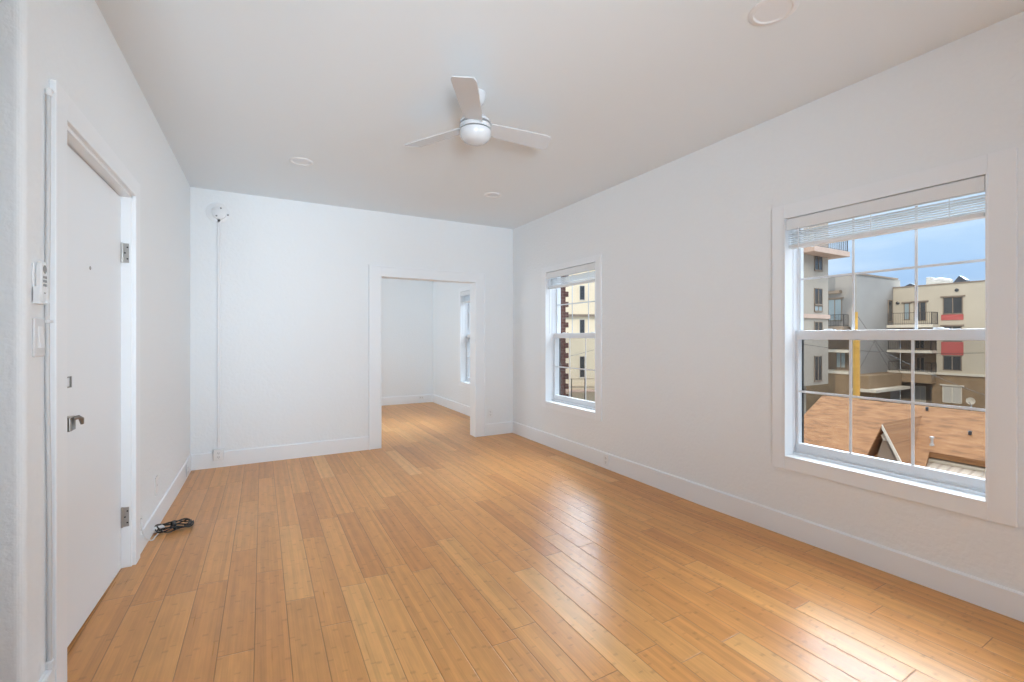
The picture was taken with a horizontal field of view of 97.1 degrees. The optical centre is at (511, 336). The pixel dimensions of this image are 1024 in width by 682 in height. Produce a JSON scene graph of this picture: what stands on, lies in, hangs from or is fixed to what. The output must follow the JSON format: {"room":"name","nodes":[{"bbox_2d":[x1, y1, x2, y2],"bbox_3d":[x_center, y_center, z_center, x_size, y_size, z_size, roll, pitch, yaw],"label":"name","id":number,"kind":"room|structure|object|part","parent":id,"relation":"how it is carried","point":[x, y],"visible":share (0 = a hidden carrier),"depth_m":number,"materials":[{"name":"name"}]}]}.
{"room":"empty living room","nodes":[
{"label":"empty living room","id":0,"kind":"room"},
{"bbox_2d":[0,0,189,681],"bbox_3d":[-3.137,-0.075,4.277,0.150,2.710,6.878,0,0,-29],"label":"wall","id":1,"kind":"structure","parent":0,"point":[71,43],"depth_m":1.43,"materials":[{"name":"white paint"}]},
{"bbox_2d":[32,318,44,356],"bbox_3d":[-1.442,0.003,1.381,0.013,0.118,0.072,0,0,-29],"label":"light switch","id":2,"kind":"object","parent":1,"relation":"attached to","point":[38,324],"visible":1,"depth_m":1.37,"materials":[{"name":"plastic"}]},
{"bbox_2d":[32,261,48,304],"bbox_3d":[-1.432,-0.163,1.373,0.023,0.130,0.054,0,0,-29],"label":"handset","id":3,"kind":"object","parent":1,"relation":"attached to","point":[39,270],"visible":1,"depth_m":1.36,"materials":[{"name":"white plastic"}]},
{"bbox_2d":[44,87,53,669],"bbox_3d":[-1.471,0.136,1.437,0.022,1.859,0.047,0,0,-29],"label":"conduit","id":4,"kind":"object","parent":1,"relation":"attached to","point":[49,664],"visible":0.97,"depth_m":1.43,"materials":[{"name":"grey metal"}]},
{"bbox_2d":[49,79,139,681],"bbox_3d":[-1.821,0.225,1.930,0.181,2.110,1.154,0,0,-29],"label":"door","id":5,"kind":"structure","parent":1,"relation":"in","point":[95,252],"depth_m":1.92,"materials":[{"name":"white paint"}]},
{"bbox_3d":[-1.587,0.312,1.599,0.050,0.060,0.064,0,0,-29],"label":"handle","id":6,"kind":"part","parent":5,"relation":"part of","materials":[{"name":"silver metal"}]},
{"bbox_3d":[-1.574,0.303,1.638,0.020,0.037,0.042,0,0,20],"label":"lever","id":7,"kind":"part","parent":5,"relation":"part of","materials":[{"name":"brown metal"}]},
{"bbox_2d":[140,517,158,540],"bbox_3d":[-2.118,1.121,2.633,0.039,0.200,0.372,0,0,-28],"label":"cable","id":8,"kind":"object","parent":1,"relation":"attached to","point":[141,518],"visible":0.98,"depth_m":2.53,"materials":[{"name":"white plastic"}]},
{"bbox_2d":[140,454,190,553],"bbox_3d":[-2.558,1.194,3.394,0.009,0.192,2.125,0,0,-29],"label":"baseboard","id":9,"kind":"structure","parent":1,"relation":"attached to","point":[160,511],"depth_m":3.16,"materials":[{"name":"white paint"}]},
{"bbox_2d":[190,187,512,453],"bbox_3d":[-1.563,-0.075,5.232,3.530,2.710,0.130,0,0,-29],"label":"wall","id":10,"kind":"structure","parent":0,"point":[294,274],"depth_m":4.79,"materials":[{"name":"white paint"}]},
{"bbox_2d":[205,203,228,222],"bbox_3d":[-2.874,-1.212,4.410,0.196,0.196,0.040,0,0,-29],"label":"junction box","id":11,"kind":"object","parent":10,"relation":"attached to","point":[214,211],"visible":1,"depth_m":4.40,"materials":[{"name":"white plastic"}]},
{"bbox_2d":[213,448,223,460],"bbox_3d":[-2.857,1.152,4.403,0.086,0.109,0.038,0,0,-29],"label":"wall outlet","id":12,"kind":"object","parent":10,"relation":"attached to","point":[218,454],"visible":1,"depth_m":4.39,"materials":[{"name":"white plastic"}]},
{"bbox_2d":[217,219,220,448],"bbox_3d":[-2.869,-0.026,4.424,0.026,2.248,0.020,0,0,-29],"label":"raceway","id":13,"kind":"object","parent":10,"relation":"attached to","point":[218,222],"visible":1,"depth_m":4.41,"materials":[{"name":"white paint"}]},
{"bbox_2d":[191,421,512,470],"bbox_3d":[-1.528,1.204,5.169,3.530,0.152,0.015,0,0,-29],"label":"baseboard","id":14,"kind":"structure","parent":10,"relation":"attached to","point":[200,461],"depth_m":4.72,"materials":[{"name":"white paint"}]},
{"bbox_2d":[368,264,485,449],"bbox_3d":[-1.020,0.240,5.532,1.436,2.080,0.166,0,0,-29],"label":"trim","id":15,"kind":"structure","parent":10,"relation":"attached to","point":[375,272],"depth_m":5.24,"materials":[{"name":"white paint"}]},
{"bbox_2d":[488,408,492,417],"bbox_3d":[-0.282,0.993,5.862,0.072,0.115,0.008,0,0,-29],"label":"wall outlet","id":16,"kind":"object","parent":10,"relation":"attached to","point":[490,411],"visible":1,"depth_m":5.86,"materials":[{"name":"white plastic"}]},
{"bbox_2d":[382,278,432,396],"bbox_3d":[-3.131,-0.075,8.068,3.530,2.710,0.150,0,0,-29],"label":"wall","id":17,"kind":"structure","parent":0,"point":[407,305],"depth_m":8.60,"materials":[{"name":"white paint"}]},
{"bbox_2d":[382,394,431,405],"bbox_3d":[-3.091,1.204,7.995,3.530,0.152,0.015,0,0,-29],"label":"baseboard","id":18,"kind":"structure","parent":17,"relation":"attached to","point":[396,400],"depth_m":8.58,"materials":[{"name":"white paint"}]},
{"bbox_2d":[67,402,1023,681],"bbox_3d":[-0.816,1.296,2.748,5.032,0.228,11.800,0,0,-29],"label":"floor","id":19,"kind":"structure","parent":0,"point":[439,552],"depth_m":2.25,"materials":[{"name":"brown wood"}]},
{"bbox_2d":[153,518,193,533],"bbox_3d":[-2.167,1.206,2.883,0.231,0.048,0.212,0,0,-29],"label":"coiled cord","id":20,"kind":"object","parent":19,"relation":"on","point":[158,527],"visible":0.99,"depth_m":2.86,"materials":[{"name":"black plastic"}]},
{"bbox_2d":[95,0,1023,228],"bbox_3d":[-0.816,-1.474,2.748,5.032,0.212,11.800,0,0,-29],"label":"ceiling","id":21,"kind":"structure","parent":0,"point":[622,91],"depth_m":2.50,"materials":[{"name":"white paint"}]},
{"bbox_2d":[288,157,312,165],"bbox_3d":[-1.714,-1.419,3.672,0.184,0.007,0.184,0,0,-29],"label":"recessed light","id":22,"kind":"object","parent":21,"relation":"in","point":[300,161],"visible":1,"depth_m":3.67,"materials":[{"name":"white plastic"}]},
{"bbox_2d":[292,159,309,164],"bbox_3d":[-1.714,-1.421,3.672,0.129,0.003,0.129,0,0,-29],"label":"diffuser","id":23,"kind":"object","parent":22,"relation":"attached to","point":[295,161],"depth_m":3.67,"materials":[{"name":"white"}]},
{"bbox_2d":[405,76,550,149],"bbox_3d":[-0.114,-1.283,2.713,0.828,0.294,0.937,0,0,-29],"label":"ceiling fan","id":24,"kind":"object","parent":21,"relation":"hanging from","point":[475,129],"visible":1,"depth_m":2.62,"materials":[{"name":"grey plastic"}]},
{"bbox_3d":[-0.472,-1.240,2.827,0.444,0.036,0.133,0,0,32],"label":"blade","id":25,"kind":"part","parent":24,"relation":"part of","materials":[{"name":"white wood"}]},
{"bbox_3d":[-0.227,-1.240,2.365,0.133,0.036,0.444,0,0,2],"label":"blade","id":26,"kind":"part","parent":24,"relation":"part of","materials":[{"name":"white wood"}]},
{"bbox_3d":[0.053,-1.240,2.806,0.446,0.036,0.133,0,0,-29],"label":"blade","id":27,"kind":"part","parent":24,"relation":"part of","materials":[{"name":"white wood"}]},
{"bbox_2d":[485,192,500,197],"bbox_3d":[-0.192,-1.427,4.568,0.172,0.007,0.172,0,0,-29],"label":"recessed light","id":28,"kind":"object","parent":21,"relation":"in","point":[490,194],"visible":1,"depth_m":4.56,"materials":[{"name":"white plastic"}]},
{"bbox_2d":[487,194,498,196],"bbox_3d":[-0.192,-1.428,4.568,0.117,0.003,0.117,0,0,-29],"label":"diffuser","id":29,"kind":"object","parent":28,"relation":"attached to","point":[488,195],"depth_m":4.57,"materials":[{"name":"white plastic"}]},
{"bbox_2d":[748,0,798,25],"bbox_3d":[1.143,-1.427,1.980,0.196,0.007,0.196,0,0,-29],"label":"recessed light","id":30,"kind":"object","parent":21,"relation":"in","point":[765,12],"visible":1,"depth_m":1.98,"materials":[{"name":"white plastic"}]},
{"bbox_2d":[755,0,791,21],"bbox_3d":[1.143,-1.428,1.980,0.141,0.003,0.141,0,0,-29],"label":"diffuser","id":31,"kind":"object","parent":30,"relation":"attached to","point":[770,10],"depth_m":1.98,"materials":[{"name":"white plastic"}]},
{"bbox_2d":[433,11,1023,592],"bbox_3d":[1.297,-0.075,3.917,0.202,2.710,11.800,0,0,-29],"label":"wall","id":32,"kind":"structure","parent":0,"point":[684,243],"depth_m":3.17,"materials":[{"name":"white paint"}]},
{"bbox_2d":[432,394,469,415],"bbox_3d":[-0.806,1.204,7.496,0.015,0.152,3.100,0,0,-29],"label":"baseboard","id":33,"kind":"structure","parent":32,"relation":"attached to","point":[464,409],"depth_m":7.92,"materials":[{"name":"white paint"}]},
{"bbox_2d":[459,286,469,387],"bbox_3d":[-0.553,0.013,7.242,0.221,1.645,1.070,0,0,-29],"label":"window","id":34,"kind":"structure","parent":32,"relation":"in","point":[464,339],"depth_m":7.62,"materials":[{"name":"white paint"}]},
{"bbox_2d":[461,290,469,333],"bbox_3d":[-0.617,-0.391,7.211,0.082,0.711,0.877,0,0,-29],"label":"window blind","id":35,"kind":"object","parent":34,"relation":"attached to","point":[465,293],"visible":0.52,"depth_m":7.48,"materials":[{"name":"white plastic"}]},
{"bbox_3d":[-0.516,-0.004,7.266,0.134,1.539,0.957,0,0,-29],"label":"frame","id":36,"kind":"part","parent":34,"relation":"part of","materials":[{"name":"white plastic"}]},
{"bbox_3d":[-0.535,0.350,7.256,0.033,0.777,0.921,0,0,-29],"label":"sash","id":37,"kind":"part","parent":34,"relation":"part of","materials":[{"name":"white plastic"}]},
{"bbox_3d":[-0.503,-0.362,7.274,0.028,0.764,0.921,0,0,-29],"label":"sash","id":38,"kind":"part","parent":34,"relation":"part of","materials":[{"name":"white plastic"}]},
{"bbox_2d":[542,254,601,420],"bbox_3d":[0.705,0.013,4.968,0.221,1.645,1.079,0,0,-29],"label":"window","id":39,"kind":"structure","parent":32,"relation":"in","point":[552,398],"depth_m":5.23,"materials":[{"name":"white paint"}]},
{"bbox_3d":[0.758,-0.362,4.993,0.028,0.764,0.933,0,0,-29],"label":"sash","id":40,"kind":"part","parent":39,"relation":"part of","materials":[{"name":"white plastic"}]},
{"bbox_2d":[546,262,594,332],"bbox_3d":[0.644,-0.391,4.930,0.082,0.711,0.889,0,0,-29],"label":"window blind","id":41,"kind":"object","parent":39,"relation":"attached to","point":[591,266],"visible":0.88,"depth_m":4.92,"materials":[{"name":"white plastic"}]},
{"bbox_3d":[0.653,-0.569,4.935,0.053,0.022,0.881,0,0,-29],"label":"rail","id":42,"kind":"part","parent":41,"relation":"part of","materials":[{"name":"white plastic"}]},
{"bbox_3d":[0.745,-0.004,4.986,0.134,1.539,0.969,0,0,-29],"label":"frame","id":43,"kind":"part","parent":39,"relation":"part of","materials":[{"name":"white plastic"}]},
{"bbox_3d":[0.726,0.350,4.976,0.033,0.777,0.933,0,0,-29],"label":"sash","id":44,"kind":"part","parent":39,"relation":"part of","materials":[{"name":"white plastic"}]},
{"bbox_2d":[603,454,608,466],"bbox_3d":[0.909,1.195,4.371,0.008,0.108,0.072,0,0,-29],"label":"wall outlet","id":45,"kind":"object","parent":32,"relation":"attached to","point":[605,457],"visible":1,"depth_m":4.36,"materials":[{"name":"white plastic"}]},
{"bbox_2d":[513,421,1023,621],"bbox_3d":[1.996,1.204,2.430,0.015,0.152,8.220,0,0,-29],"label":"baseboard","id":46,"kind":"structure","parent":32,"relation":"attached to","point":[994,597],"depth_m":2.73,"materials":[{"name":"white paint"}]},
{"bbox_2d":[772,147,1017,526],"bbox_3d":[2.056,0.003,2.526,0.221,1.682,1.094,0,0,-29],"label":"window","id":47,"kind":"structure","parent":32,"relation":"in","point":[994,498],"depth_m":2.33,"materials":[{"name":"white paint"}]},
{"bbox_3d":[2.104,-0.362,2.559,0.028,0.764,0.946,0,0,-29],"label":"sash","id":48,"kind":"part","parent":47,"relation":"part of","materials":[{"name":"white plastic"}]},
{"bbox_2d":[786,175,984,330],"bbox_3d":[1.991,-0.391,2.496,0.082,0.711,0.902,0,0,-29],"label":"window blind","id":49,"kind":"object","parent":47,"relation":"attached to","point":[975,185],"visible":0.9,"depth_m":2.41,"materials":[{"name":"white plastic"}]},
{"bbox_3d":[2.000,-0.569,2.501,0.053,0.022,0.894,0,0,-29],"label":"rail","id":50,"kind":"part","parent":49,"relation":"part of","materials":[{"name":"white plastic"}]},
{"bbox_3d":[2.157,-0.617,2.217,0.062,0.126,0.003,0,0,-29],"label":"ladder cord","id":51,"kind":"part","parent":49,"relation":"part of","materials":[{"name":"white fabric"}]},
{"bbox_3d":[2.091,-0.004,2.552,0.134,1.539,0.982,0,0,-29],"label":"frame","id":52,"kind":"part","parent":47,"relation":"part of","materials":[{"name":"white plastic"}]},
{"bbox_3d":[2.072,0.350,2.542,0.033,0.777,0.946,0,0,-29],"label":"sash","id":53,"kind":"part","parent":47,"relation":"part of","materials":[{"name":"white plastic"}]},
{"bbox_3d":[-2.078,-0.075,1.019,1.150,2.710,0.150,0,0,-29],"label":"wall","id":54,"kind":"structure","parent":0,"visible":0},
{"bbox_2d":[38,666,54,681],"bbox_3d":[-1.941,1.169,1.098,1.165,0.222,0.180,0,0,-29],"label":"baseboard","id":55,"kind":"structure","parent":54,"relation":"attached to","point":[49,675],"depth_m":1.42,"materials":[{"name":"white paint"}]},
{"label":"outside","id":56,"kind":"structure","parent":0,"visible":0},
{"bbox_3d":[128.452,7.930,185.323,395.800,0.300,600.000,0,0,-29],"label":"street","id":57,"kind":"object","parent":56,"visible":0},
{"bbox_2d":[561,275,568,396],"bbox_3d":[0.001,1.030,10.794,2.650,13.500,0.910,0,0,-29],"label":"brick building","id":58,"kind":"structure","parent":57,"relation":"on","point":[564,294],"depth_m":10.99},
{"bbox_2d":[566,270,594,401],"bbox_3d":[2.583,-1.470,37.821,14.991,18.500,8.920,0,0,-5],"label":"building","id":59,"kind":"structure","parent":57,"relation":"on","point":[580,292],"depth_m":34.48,"materials":[{"name":"paint"}]},
{"bbox_3d":[5.352,2.310,34.507,0.357,1.567,0.060,0,0,-5],"label":"pane","id":60,"kind":"part","parent":59,"relation":"part of","materials":[{"name":"grey glass"}]},
{"bbox_3d":[5.352,-0.733,34.507,0.357,1.083,0.060,0,0,-5],"label":"pane","id":61,"kind":"part","parent":59,"relation":"part of","materials":[{"name":"grey glass"}]},
{"bbox_3d":[5.352,-3.328,34.507,0.357,1.051,0.060,0,0,-5],"label":"pane","id":62,"kind":"part","parent":59,"relation":"part of","materials":[{"name":"grey glass"}]},
{"bbox_3d":[2.964,3.889,33.417,14.991,1.542,0.080,0,0,-5],"label":"railing","id":63,"kind":"part","parent":59,"relation":"part of","materials":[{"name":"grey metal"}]},
{"bbox_2d":[803,223,849,413],"bbox_3d":[22.500,-1.970,38.557,10.700,19.500,6.300,0,0,-29],"label":"apartment tower","id":64,"kind":"structure","parent":57,"relation":"on","point":[815,259],"depth_m":37.88,"materials":[{"name":"paint"}]},
{"bbox_3d":[25.820,2.688,38.159,1.036,1.988,0.050,0,0,-29],"label":"pane","id":65,"kind":"part","parent":64,"relation":"part of","materials":[{"name":"grey glass"}]},
{"bbox_3d":[25.854,-0.650,38.178,1.114,1.095,0.050,0,0,-29],"label":"pane","id":66,"kind":"part","parent":64,"relation":"part of","materials":[{"name":"grey glass"}]},
{"bbox_3d":[25.854,-3.373,38.178,1.114,1.263,0.050,0,0,-29],"label":"pane","id":67,"kind":"part","parent":64,"relation":"part of","materials":[{"name":"grey glass"}]},
{"bbox_3d":[25.854,-6.245,38.178,1.114,1.218,0.050,0,0,-29],"label":"pane","id":68,"kind":"part","parent":64,"relation":"part of","materials":[{"name":"grey glass"}]},
{"bbox_3d":[25.591,-7.750,38.442,5.062,1.122,2.959,0,0,-29],"label":"railing","id":69,"kind":"part","parent":64,"relation":"part of","materials":[{"name":"grey metal"}]},
{"bbox_2d":[853,312,859,398],"bbox_3d":[15.894,3.325,20.851,0.270,8.911,0.290,0,0,-29],"label":"utility pole","id":70,"kind":"object","parent":57,"relation":"on","point":[856,343],"visible":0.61,"depth_m":20.75,"materials":[{"name":"orange wood"}]},
{"bbox_2d":[804,344,959,353],"bbox_3d":[16.055,0.442,20.559,0.018,0.497,10.822,0,0,-7],"label":"overhead wire","id":71,"kind":"object","parent":70,"relation":"attached to","point":[804,344],"visible":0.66,"depth_m":17.91,"materials":[{"name":"grey metal"}]},
{"bbox_2d":[806,274,909,411],"bbox_3d":[34.137,0.910,47.165,9.800,13.740,10.500,0,0,-29],"label":"apartment wing","id":72,"kind":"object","parent":57,"relation":"on","point":[873,293],"visible":0.46,"depth_m":43.79,"materials":[{"name":"grey paint"}]},
{"bbox_3d":[31.363,-2.574,43.905,0.050,1.997,1.086,0,0,-29],"label":"pane","id":73,"kind":"part","parent":72,"relation":"part of","materials":[{"name":"blue"}]},
{"bbox_3d":[30.118,-1.531,45.288,0.912,1.122,5.959,0,0,-29],"label":"railing","id":74,"kind":"part","parent":72,"relation":"part of","materials":[{"name":"grey metal"}]},
{"bbox_3d":[32.656,2.333,44.874,0.050,1.448,0.746,0,0,-29],"label":"pane","id":75,"kind":"part","parent":72,"relation":"part of","materials":[{"name":"grey glass"}]},
{"bbox_3d":[38.057,-2.567,45.498,0.736,2.095,0.050,0,0,-29],"label":"pane","id":76,"kind":"part","parent":72,"relation":"part of","materials":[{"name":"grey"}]},
{"bbox_2d":[804,395,984,478],"bbox_3d":[14.811,5.025,12.477,14.000,5.510,11.500,0,0,-29],"label":"roof","id":77,"kind":"structure","parent":57,"relation":"on","point":[950,440],"depth_m":13.85,"materials":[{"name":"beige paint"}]},
{"bbox_2d":[966,398,975,410],"bbox_3d":[39.755,6.542,39.264,0.610,2.476,0.586,0,0,10],"label":"satellite dish","id":78,"kind":"object","parent":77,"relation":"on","point":[971,401],"visible":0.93,"depth_m":39.30,"materials":[{"name":"metal"}]},
{"bbox_3d":[39.906,5.614,39.317,0.100,0.620,0.620,0,0,-29],"label":"dish","id":79,"kind":"part","parent":78,"relation":"part of","materials":[{"name":"white metal"}]},
{"bbox_2d":[887,280,984,411],"bbox_3d":[52.492,1.395,33.814,15.400,12.770,36.368,0,0,-29],"label":"apartment building","id":80,"kind":"structure","parent":57,"relation":"on","point":[956,305],"depth_m":42.34,"materials":[{"name":"beige paint"}]},
{"bbox_3d":[39.186,-2.480,44.845,0.050,1.547,0.337,0,0,-29],"label":"pane","id":81,"kind":"part","parent":80,"relation":"part of","materials":[{"name":"blue"}]},
{"bbox_3d":[38.955,0.819,44.033,1.262,1.022,3.309,0,0,-29],"label":"railing","id":82,"kind":"part","parent":80,"relation":"part of","materials":[{"name":"grey metal"}]},
{"bbox_3d":[38.977,2.919,44.045,1.212,0.922,3.309,0,0,-29],"label":"railing","id":83,"kind":"part","parent":80,"relation":"part of","materials":[{"name":"grey metal"}]},
{"bbox_3d":[38.913,-1.726,43.953,1.412,1.172,3.409,0,0,-29],"label":"railing","id":84,"kind":"part","parent":80,"relation":"part of","materials":[{"name":"grey metal"}]},
{"bbox_3d":[40.809,0.800,45.216,0.050,0.760,0.645,0,0,-29],"label":"pane","id":85,"kind":"part","parent":80,"relation":"part of","materials":[{"name":"grey glass"}]},
{"bbox_3d":[39.662,-2.490,43.933,0.260,1.967,1.254,0,0,-29],"label":"balcony door","id":86,"kind":"part","parent":80,"relation":"part of","materials":[{"name":"glass"}]},
{"bbox_3d":[40.827,5.748,45.182,0.050,1.459,0.723,0,0,-29],"label":"pane","id":87,"kind":"part","parent":80,"relation":"part of","materials":[{"name":"grey glass"}]},
{"bbox_3d":[40.850,2.749,45.194,0.160,1.399,0.706,0,0,-29],"label":"balcony door","id":88,"kind":"part","parent":80,"relation":"part of","materials":[{"name":"glass"}]},
{"bbox_3d":[40.828,2.749,45.181,0.050,1.259,0.566,0,0,-29],"label":"pane","id":89,"kind":"part","parent":80,"relation":"part of","materials":[{"name":"grey glass"}]},
{"bbox_3d":[39.683,-2.430,43.945,0.050,1.707,0.814,0,0,-29],"label":"pane","id":90,"kind":"part","parent":80,"relation":"part of","materials":[{"name":"grey glass"}]},
{"bbox_2d":[926,277,952,284],"bbox_3d":[42.550,-5.410,44.970,0.800,1.120,1.934,0,0,-29],"label":"duct","id":91,"kind":"object","parent":80,"relation":"on","point":[929,280],"visible":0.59,"depth_m":44.87,"materials":[{"name":"metal"}]},
{"bbox_3d":[40.737,5.373,41.833,0.050,1.435,1.211,0,0,-29],"label":"pane","id":92,"kind":"part","parent":80,"relation":"part of","materials":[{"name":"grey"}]},
{"bbox_3d":[40.784,1.112,41.882,0.080,1.205,1.526,0,0,-29],"label":"red panel","id":93,"kind":"part","parent":80,"relation":"part of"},
{"bbox_3d":[40.784,-1.784,41.882,0.080,0.510,1.526,0,0,-29],"label":"red panel","id":94,"kind":"part","parent":80,"relation":"part of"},
{"bbox_3d":[40.816,2.456,41.897,0.050,1.250,1.178,0,0,-29],"label":"pane","id":95,"kind":"part","parent":80,"relation":"part of","materials":[{"name":"grey glass"}]},
{"bbox_3d":[40.816,-0.255,41.897,0.050,1.296,1.178,0,0,-29],"label":"pane","id":96,"kind":"part","parent":80,"relation":"part of","materials":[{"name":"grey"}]},
{"bbox_3d":[40.833,-2.871,41.867,0.050,1.434,1.245,0,0,-29],"label":"pane","id":97,"kind":"part","parent":80,"relation":"part of","materials":[{"name":"grey glass"}]},
{"bbox_2d":[953,276,969,282],"bbox_3d":[44.634,-5.505,44.922,1.000,1.030,1.173,0,0,-29],"label":"roof panel","id":98,"kind":"object","parent":80,"relation":"on","point":[959,278],"visible":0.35,"depth_m":44.62,"materials":[{"name":"grey metal"}]},
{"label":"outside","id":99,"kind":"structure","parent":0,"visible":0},
{"bbox_2d":[887,353,983,394],"bbox_3d":[20.086,1.705,21.536,0.018,1.719,6.737,0,0,8],"label":"overhead wire","id":100,"kind":"object","parent":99,"point":[887,353],"visible":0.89,"depth_m":21.30,"materials":[{"name":"grey"}]}
]}

